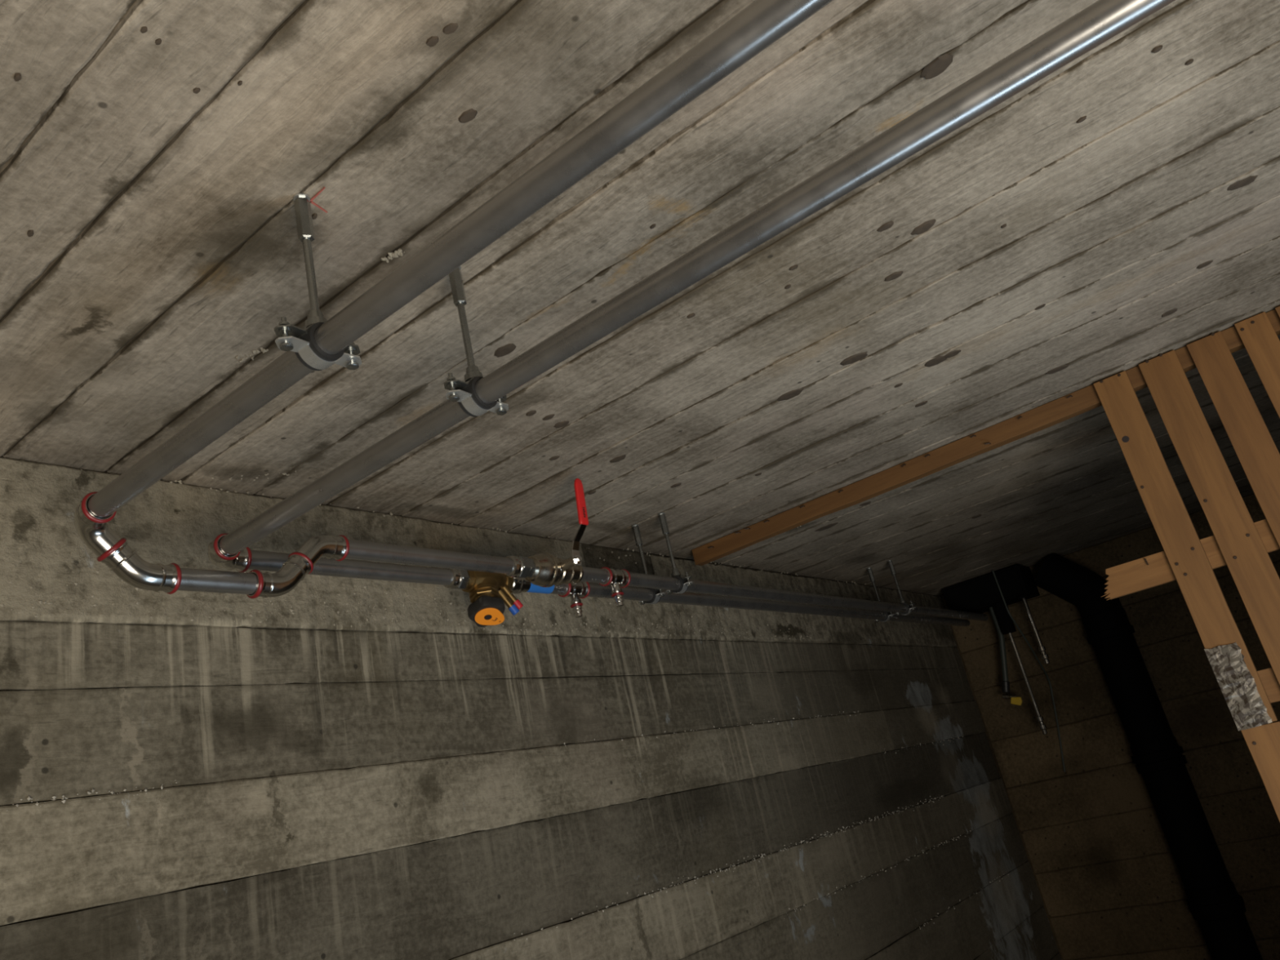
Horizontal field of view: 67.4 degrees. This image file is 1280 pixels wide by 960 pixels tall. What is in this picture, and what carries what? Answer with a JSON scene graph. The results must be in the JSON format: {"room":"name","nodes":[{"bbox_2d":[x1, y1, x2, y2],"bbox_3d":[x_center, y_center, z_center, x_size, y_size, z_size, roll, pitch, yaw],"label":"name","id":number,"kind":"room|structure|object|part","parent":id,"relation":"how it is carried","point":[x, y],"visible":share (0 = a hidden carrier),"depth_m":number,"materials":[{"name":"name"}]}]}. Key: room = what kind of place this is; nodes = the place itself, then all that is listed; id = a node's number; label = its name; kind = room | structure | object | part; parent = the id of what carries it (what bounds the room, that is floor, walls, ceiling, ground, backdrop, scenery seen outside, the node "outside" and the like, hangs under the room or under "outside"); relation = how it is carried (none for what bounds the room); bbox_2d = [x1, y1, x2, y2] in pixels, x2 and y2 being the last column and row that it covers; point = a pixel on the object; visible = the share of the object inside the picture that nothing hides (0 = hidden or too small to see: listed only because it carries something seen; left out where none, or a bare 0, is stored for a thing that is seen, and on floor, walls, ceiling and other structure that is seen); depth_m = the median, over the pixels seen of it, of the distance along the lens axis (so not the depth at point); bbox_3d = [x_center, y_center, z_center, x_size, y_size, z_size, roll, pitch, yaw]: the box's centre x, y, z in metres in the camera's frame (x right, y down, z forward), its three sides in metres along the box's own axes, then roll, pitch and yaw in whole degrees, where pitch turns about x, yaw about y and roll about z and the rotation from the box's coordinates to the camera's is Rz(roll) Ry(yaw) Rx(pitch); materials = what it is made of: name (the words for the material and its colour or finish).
{"room":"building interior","nodes":[
{"label":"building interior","id":0,"kind":"room"},
{"bbox_2d":[0,456,1062,959],"bbox_3d":[-0.544,1.289,2.465,0.263,2.510,9.630,-25,-23,31],"label":"wall","id":1,"kind":"structure","parent":0,"point":[327,767],"depth_m":2.67,"materials":[{"name":"concrete"}]},
{"bbox_2d":[0,0,1279,595],"bbox_3d":[1.543,-0.973,1.316,6.245,0.325,9.630,-25,-23,31],"label":"ceiling","id":2,"kind":"structure","parent":0,"point":[1119,211],"depth_m":1.83,"materials":[{"name":"concrete"}]},
{"bbox_2d":[273,193,361,370],"bbox_3d":[-0.488,-0.299,1.425,0.039,0.294,0.140,-25,-23,31],"label":"hanger","id":3,"kind":"object","parent":2,"relation":"hanging from","point":[301,341],"visible":0.83,"depth_m":1.39,"materials":[{"name":"grey metal"}]},
{"bbox_2d":[278,328,292,335],"bbox_3d":[-0.497,-0.207,1.345,0.018,0.002,0.018,-25,-23,31],"label":"washer","id":4,"kind":"object","parent":3,"relation":"in","point":[282,331],"depth_m":1.34,"materials":[{"name":"metal"}]},
{"bbox_3d":[-0.490,-0.309,1.429,0.013,0.170,0.012,-25,-23,31],"label":"threaded rod","id":5,"kind":"part","parent":3,"relation":"part of","materials":[{"name":"metal"}]},
{"bbox_2d":[344,348,357,355],"bbox_3d":[-0.431,-0.191,1.433,0.018,0.002,0.018,-25,-23,31],"label":"washer","id":6,"kind":"object","parent":3,"relation":"in","point":[351,351],"depth_m":1.43,"materials":[{"name":"metal"}]},
{"bbox_2d":[74,0,988,621],"bbox_3d":[0.888,-0.242,1.977,3.892,0.162,7.776,-9,-20,-13],"label":"pipe","id":7,"kind":"object","parent":3,"relation":"hanging from","point":[760,24],"visible":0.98,"depth_m":1.36,"materials":[{"name":"silver metal"}]},
{"bbox_2d":[503,478,588,587],"bbox_3d":[-0.250,0.155,2.750,0.214,0.275,0.287,-25,-23,31],"label":"valve","id":8,"kind":"object","parent":7,"relation":"attached to","point":[546,570],"visible":0.97,"depth_m":2.72,"materials":[{"name":"silver metal"}]},
{"bbox_3d":[-0.211,0.241,2.747,0.076,0.038,0.038,-25,-23,31],"label":"stem","id":9,"kind":"part","parent":8,"relation":"part of","materials":[{"name":"silver metal"}]},
{"bbox_3d":[-0.171,0.165,2.731,0.058,0.148,0.034,-25,-23,31],"label":"lever","id":10,"kind":"part","parent":8,"relation":"part of","materials":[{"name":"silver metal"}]},
{"bbox_2d":[444,266,508,417],"bbox_3d":[-0.304,-0.249,1.682,0.039,0.294,0.140,-25,-23,31],"label":"hanger","id":11,"kind":"object","parent":2,"relation":"hanging from","point":[464,393],"visible":0.82,"depth_m":1.65,"materials":[{"name":"metal"}]},
{"bbox_2d":[446,382,457,388],"bbox_3d":[-0.313,-0.157,1.602,0.018,0.002,0.018,-25,-23,31],"label":"washer","id":12,"kind":"object","parent":11,"relation":"in","point":[449,385],"depth_m":1.60,"materials":[{"name":"metal"}]},
{"bbox_3d":[-0.306,-0.259,1.686,0.013,0.170,0.012,-25,-23,31],"label":"threaded rod","id":13,"kind":"part","parent":11,"relation":"part of","materials":[{"name":"metal"}]},
{"bbox_2d":[631,524,665,604],"bbox_3d":[0.014,0.296,3.393,0.114,0.294,0.039,-25,-23,31],"label":"hanger","id":14,"kind":"object","parent":2,"relation":"hanging from","point":[658,594],"visible":0.5,"depth_m":3.39,"materials":[{"name":"metal"}]},
{"bbox_3d":[0.012,0.286,3.397,0.012,0.170,0.013,-25,-23,31],"label":"threaded rod","id":15,"kind":"part","parent":14,"relation":"part of","materials":[{"name":"metal"}]},
{"bbox_2d":[207,0,1175,626],"bbox_3d":[2.773,-0.494,2.562,5.772,0.124,5.037,-25,-23,31],"label":"pipe","id":16,"kind":"object","parent":14,"relation":"hanging from","point":[1102,20],"visible":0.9,"depth_m":1.44,"materials":[{"name":"silver metal"}]},
{"bbox_2d":[443,568,530,626],"bbox_3d":[-0.408,0.321,2.703,0.129,0.183,0.304,-25,-23,31],"label":"valve","id":17,"kind":"object","parent":16,"relation":"attached to","point":[489,592],"visible":0.82,"depth_m":2.64,"materials":[{"name":"metal"}]},
{"bbox_2d":[657,511,693,594],"bbox_3d":[0.107,0.252,3.332,0.114,0.294,0.039,-25,-23,31],"label":"hanger","id":18,"kind":"object","parent":2,"relation":"hanging from","point":[685,581],"visible":0.74,"depth_m":3.31,"materials":[{"name":"grey metal"}]},
{"bbox_3d":[0.105,0.242,3.335,0.012,0.170,0.013,-25,-23,31],"label":"threaded rod","id":19,"kind":"part","parent":18,"relation":"part of","materials":[{"name":"metal"}]},
{"bbox_2d":[866,567,894,622],"bbox_3d":[1.241,0.599,5.026,0.114,0.294,0.039,-25,-23,31],"label":"hanger","id":20,"kind":"object","parent":2,"relation":"hanging from","point":[889,615],"visible":0.54,"depth_m":5.02,"materials":[{"name":"metal"}]},
{"bbox_3d":[1.239,0.589,5.030,0.012,0.170,0.013,-25,-23,31],"label":"threaded rod","id":21,"kind":"part","parent":20,"relation":"part of","materials":[{"name":"metal"}]},
{"bbox_2d":[887,560,915,615],"bbox_3d":[1.334,0.555,4.965,0.114,0.294,0.039,-25,-23,31],"label":"hanger","id":22,"kind":"object","parent":2,"relation":"hanging from","point":[902,601],"visible":0.77,"depth_m":4.94,"materials":[{"name":"metal"}]},
{"bbox_3d":[1.332,0.545,4.968,0.012,0.170,0.013,-25,-23,31],"label":"threaded rod","id":23,"kind":"part","parent":22,"relation":"part of","materials":[{"name":"metal"}]},
{"bbox_2d":[942,564,1039,613],"bbox_3d":[2.228,0.715,6.111,0.505,0.190,0.278,-25,-23,31],"label":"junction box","id":24,"kind":"object","parent":2,"relation":"attached to","point":[976,595],"visible":0.8,"depth_m":6.00,"materials":[{"name":"black plastic"}]},
{"bbox_2d":[989,606,1022,705],"bbox_3d":[2.240,1.102,5.974,0.136,0.614,0.046,-24,-22,27],"label":"hose","id":25,"kind":"object","parent":24,"relation":"hanging from","point":[1015,700],"visible":0.97,"depth_m":5.94,"materials":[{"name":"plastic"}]},
{"bbox_2d":[1001,693,1022,705],"bbox_3d":[2.284,1.347,5.889,0.109,0.090,0.028,-25,-23,31],"label":"tap","id":26,"kind":"object","parent":25,"relation":"on","point":[1015,700],"depth_m":5.87,"materials":[{"name":"yellow metal"}]},
{"bbox_2d":[992,600,1047,734],"bbox_3d":[2.317,1.137,5.825,0.084,0.811,0.084,-25,-23,31],"label":"pipe","id":27,"kind":"object","parent":24,"relation":"hanging from","point":[1006,624],"visible":0.98,"depth_m":5.87,"materials":[{"name":"metal"}]},
{"bbox_2d":[1015,593,1049,664],"bbox_3d":[2.390,0.898,5.815,0.084,0.443,0.084,-25,-23,31],"label":"pipe","id":28,"kind":"object","parent":24,"relation":"attached to","point":[1042,648],"visible":1,"depth_m":5.80,"materials":[{"name":"metal"}]},
{"bbox_2d":[991,570,1066,772],"bbox_3d":[2.430,1.155,5.889,0.104,1.242,0.340,-20,-20,18],"label":"cable","id":29,"kind":"object","parent":2,"relation":"hanging from","point":[993,571],"visible":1,"depth_m":5.90,"materials":[{"name":"black rubber"}]},
{"bbox_2d":[939,493,1279,959],"bbox_3d":[4.701,0.828,4.601,6.056,2.510,0.253,-25,-23,31],"label":"wall","id":30,"kind":"structure","parent":0,"point":[1109,883],"depth_m":5.67,"materials":[{"name":"brown wood"}]},
{"bbox_2d":[1035,552,1262,959],"bbox_3d":[2.869,1.580,5.482,0.434,2.504,0.313,-25,-23,31],"label":"drain pipe","id":31,"kind":"object","parent":30,"relation":"attached to","point":[1213,900],"visible":0.97,"depth_m":5.33,"materials":[{"name":"black plastic"}]},
{"bbox_2d":[1081,607,1134,644],"bbox_3d":[2.759,0.864,5.670,0.264,0.155,0.264,-25,-23,31],"label":"socket","id":32,"kind":"object","parent":31,"relation":"attached to","point":[1102,625],"depth_m":5.58,"materials":[{"name":"black plastic"}]},
{"bbox_2d":[1129,736,1186,773],"bbox_3d":[2.921,1.552,5.421,0.264,0.155,0.264,-25,-23,31],"label":"socket","id":33,"kind":"object","parent":31,"relation":"attached to","point":[1153,754],"depth_m":5.33,"materials":[{"name":"black plastic"}]},
{"bbox_2d":[1184,880,1246,920],"bbox_3d":[3.087,2.259,5.165,0.264,0.155,0.264,-25,-23,31],"label":"socket","id":34,"kind":"object","parent":31,"relation":"attached to","point":[1220,900],"depth_m":5.07,"materials":[{"name":"black plastic"}]},
{"bbox_3d":[2.094,1.402,0.493,6.295,0.149,9.680,-25,-23,31],"label":"floor","id":35,"kind":"structure","parent":0,"visible":0},
{"bbox_2d":[692,306,1279,822],"bbox_3d":[1.804,0.803,2.634,3.405,2.494,0.078,-25,-23,31],"label":"wall","id":36,"kind":"structure","parent":35,"relation":"on","point":[1239,543],"depth_m":2.85,"materials":[{"name":"orange wood"}]},
{"bbox_3d":[2.214,-0.035,2.486,1.999,0.090,0.026,-25,-23,31],"label":"rail","id":37,"kind":"part","parent":36,"relation":"part of","materials":[{"name":"orange wood"}]},
{"bbox_3d":[2.379,0.292,2.302,1.795,0.092,0.026,-25,-23,31],"label":"rail","id":38,"kind":"part","parent":36,"relation":"part of","materials":[{"name":"orange wood"}]}
]}

